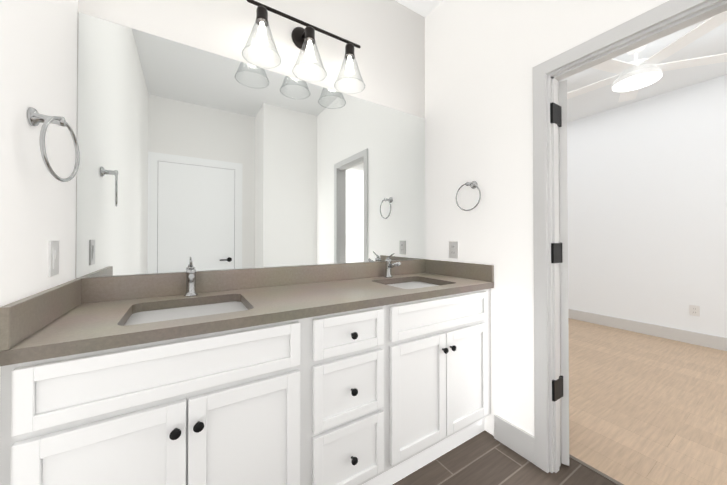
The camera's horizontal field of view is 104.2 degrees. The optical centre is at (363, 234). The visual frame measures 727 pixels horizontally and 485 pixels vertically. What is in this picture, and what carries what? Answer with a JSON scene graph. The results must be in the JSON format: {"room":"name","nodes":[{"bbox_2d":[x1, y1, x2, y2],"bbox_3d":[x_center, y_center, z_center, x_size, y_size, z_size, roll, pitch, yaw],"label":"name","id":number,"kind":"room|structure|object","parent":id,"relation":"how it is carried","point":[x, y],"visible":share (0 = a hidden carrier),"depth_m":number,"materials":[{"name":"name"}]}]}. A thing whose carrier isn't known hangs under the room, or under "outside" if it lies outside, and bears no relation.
{"room":"bathroom","nodes":[
{"label":"bathroom","id":0,"kind":"room"},
{"bbox_2d":[0,0,77,374],"bbox_3d":[-0.474,-0.260,-0.024,0.090,2.866,2.690,0,-1,-32],"label":"wall","id":1,"kind":"structure","parent":0,"point":[38,55],"depth_m":0.83,"materials":[{"name":"white paint"}]},
{"bbox_2d":[27,107,79,181],"bbox_3d":[-0.906,-0.259,0.821,0.080,0.203,0.184,0,-1,-32],"label":"towel ring","id":2,"kind":"object","parent":1,"relation":"attached to","point":[35,117],"visible":1,"depth_m":0.80,"materials":[{"name":"silver metal"}]},
{"bbox_2d":[48,241,59,276],"bbox_3d":[-1.024,0.077,0.939,0.010,0.116,0.076,0,-1,-32],"label":"electrical outlet plate","id":3,"kind":"object","parent":1,"relation":"attached to","point":[53,256],"visible":0.95,"depth_m":0.93,"materials":[{"name":"white plastic"}]},
{"bbox_2d":[75,0,424,278],"bbox_3d":[-0.402,-0.244,1.662,2.011,2.866,0.096,0,-1,-32],"label":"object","id":4,"kind":"object","parent":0,"point":[202,160],"depth_m":1.47,"materials":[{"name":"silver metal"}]},
{"bbox_2d":[242,0,364,93],"bbox_3d":[-0.301,-1.039,1.554,0.684,0.321,0.216,0,-1,-32],"label":"sconce","id":5,"kind":"object","parent":4,"relation":"attached to","point":[303,39],"visible":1,"depth_m":1.53,"materials":[{"name":"clear glass"}]},
{"bbox_2d":[393,430,615,484],"bbox_3d":[0.399,1.208,0.567,2.212,0.060,2.780,0,-1,-32],"label":"floor","id":6,"kind":"structure","parent":0,"point":[484,457],"depth_m":1.43,"materials":[{"name":"dark gray porcelain tile"},{"name":"grout"}]},
{"bbox_2d":[0,313,311,484],"bbox_3d":[-0.680,0.746,1.090,0.756,0.874,0.567,0,-1,-32],"label":"base cabinet","id":7,"kind":"object","parent":6,"relation":"on","point":[229,404],"depth_m":0.83,"materials":[{"name":"white wood"}]},
{"bbox_2d":[0,273,493,360],"bbox_3d":[-0.189,0.293,1.403,1.916,0.035,0.567,0,-1,-32],"label":"countertop","id":8,"kind":"structure","parent":7,"relation":"on","point":[81,325],"depth_m":1.07,"materials":[{"name":"grey stone"}]},
{"bbox_2d":[120,297,251,324],"bbox_3d":[-0.657,0.379,1.084,0.456,0.167,0.410,0,-1,-32],"label":"sink","id":9,"kind":"object","parent":8,"relation":"in","point":[222,304],"depth_m":1.16,"materials":[{"name":"white ceramic"}]},
{"bbox_2d":[184,260,199,296],"bbox_3d":[-0.762,0.192,1.251,0.054,0.164,0.148,0,-1,-32],"label":"faucet","id":10,"kind":"object","parent":8,"relation":"on","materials":[{"name":"silver metal"}]},
{"bbox_2d":[384,253,399,276],"bbox_3d":[0.189,0.198,1.852,0.054,0.164,0.148,0,-1,-32],"label":"faucet","id":11,"kind":"object","parent":8,"relation":"on","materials":[{"name":"silver metal"}]},
{"bbox_2d":[380,277,443,288],"bbox_3d":[0.294,0.385,1.685,0.456,0.167,0.410,0,-1,-32],"label":"sink","id":12,"kind":"object","parent":8,"relation":"in","point":[415,283],"depth_m":1.81,"materials":[{"name":"white ceramic"}]},
{"bbox_2d":[312,301,391,484],"bbox_3d":[-0.201,0.749,1.392,0.375,0.874,0.567,0,-1,-32],"label":"base cabinet","id":13,"kind":"object","parent":6,"relation":"on","point":[371,373],"depth_m":1.16,"materials":[{"name":"white wood"}]},
{"bbox_2d":[392,285,493,484],"bbox_3d":[0.289,0.751,1.701,0.785,0.874,0.567,0,-1,-32],"label":"base cabinet","id":14,"kind":"object","parent":6,"relation":"on","point":[441,342],"depth_m":1.43,"materials":[{"name":"white wood"}]},
{"bbox_2d":[425,0,668,435],"bbox_3d":[1.203,-0.250,1.088,0.090,2.866,2.780,0,-1,-32],"label":"wall","id":15,"kind":"structure","parent":0,"point":[483,58],"depth_m":1.66,"materials":[{"name":"white paint"}]},
{"bbox_2d":[0,259,493,350],"bbox_3d":[-0.189,0.226,1.404,1.916,0.100,0.567,0,-1,-32],"label":"backsplash","id":16,"kind":"structure","parent":15,"relation":"attached to","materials":[{"name":"beige stone"}]},
{"bbox_2d":[449,241,457,258],"bbox_3d":[0.612,0.101,1.927,0.008,0.116,0.076,0,-1,-32],"label":"electrical outlet plate","id":17,"kind":"object","parent":15,"relation":"attached to","point":[453,249],"visible":1,"depth_m":1.92,"materials":[{"name":"white plastic"}]},
{"bbox_2d":[455,181,480,210],"bbox_3d":[0.671,-0.246,1.776,0.072,0.195,0.178,0,-1,-32],"label":"towel ring","id":18,"kind":"object","parent":15,"relation":"attached to","point":[473,184],"visible":1,"depth_m":1.77,"materials":[{"name":"silver metal"}]},
{"bbox_2d":[494,414,533,463],"bbox_3d":[0.505,1.109,0.296,1.922,0.135,2.026,0,-1,-32],"label":"baseboard","id":19,"kind":"structure","parent":15,"relation":"attached to","point":[516,439],"depth_m":1.55,"materials":[{"name":"white paint"}]},
{"bbox_2d":[558,80,568,465],"bbox_3d":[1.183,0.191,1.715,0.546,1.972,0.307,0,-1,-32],"label":"door","id":20,"kind":"structure","parent":15,"relation":"in","point":[563,240],"depth_m":1.46,"materials":[{"name":"white paint"}]},
{"bbox_2d":[532,0,726,484],"bbox_3d":[1.176,0.152,1.224,0.230,2.064,0.733,0,-1,-32],"label":"door frame","id":21,"kind":"structure","parent":15,"relation":"attached to","point":[669,17],"depth_m":1.42,"materials":[{"name":"white paint"}]},
{"bbox_2d":[395,0,726,121],"bbox_3d":[1.171,-1.722,2.263,5.300,0.100,5.980,0,-1,-32],"label":"ceiling","id":22,"kind":"structure","parent":0,"point":[607,97],"depth_m":2.92,"materials":[{"name":"white paint"}]},
{"bbox_2d":[567,11,726,101],"bbox_3d":[2.372,-1.496,2.522,1.295,0.348,1.245,0,-1,-32],"label":"ceiling fan","id":23,"kind":"object","parent":22,"relation":"hanging from","point":[630,80],"visible":0.92,"depth_m":2.38,"materials":[{"name":"white"}]},
{"bbox_2d":[567,75,726,337],"bbox_3d":[3.374,-0.227,3.640,0.090,2.866,5.800,0,-1,-32],"label":"wall","id":24,"kind":"structure","parent":0,"point":[647,210],"depth_m":3.39,"materials":[{"name":"white paint"}]},
{"bbox_2d":[568,309,726,350],"bbox_3d":[3.329,1.138,3.600,0.016,0.135,5.800,0,-1,-32],"label":"baseboard","id":25,"kind":"structure","parent":24,"relation":"attached to","point":[704,340],"depth_m":3.36,"materials":[{"name":"white paint"}]},
{"bbox_2d":[689,305,699,316],"bbox_3d":[3.641,0.831,3.114,0.008,0.116,0.076,0,-1,-32],"label":"outlet","id":26,"kind":"object","parent":24,"relation":"attached to","point":[694,310],"visible":1,"depth_m":3.11,"materials":[{"name":"white plastic"}]},
{"bbox_2d":[568,318,726,484],"bbox_3d":[2.059,1.228,2.798,3.198,0.060,5.980,0,-1,-32],"label":"floor","id":27,"kind":"structure","parent":0,"point":[645,409],"depth_m":1.96,"materials":[{"name":"brown wood"}]}
]}

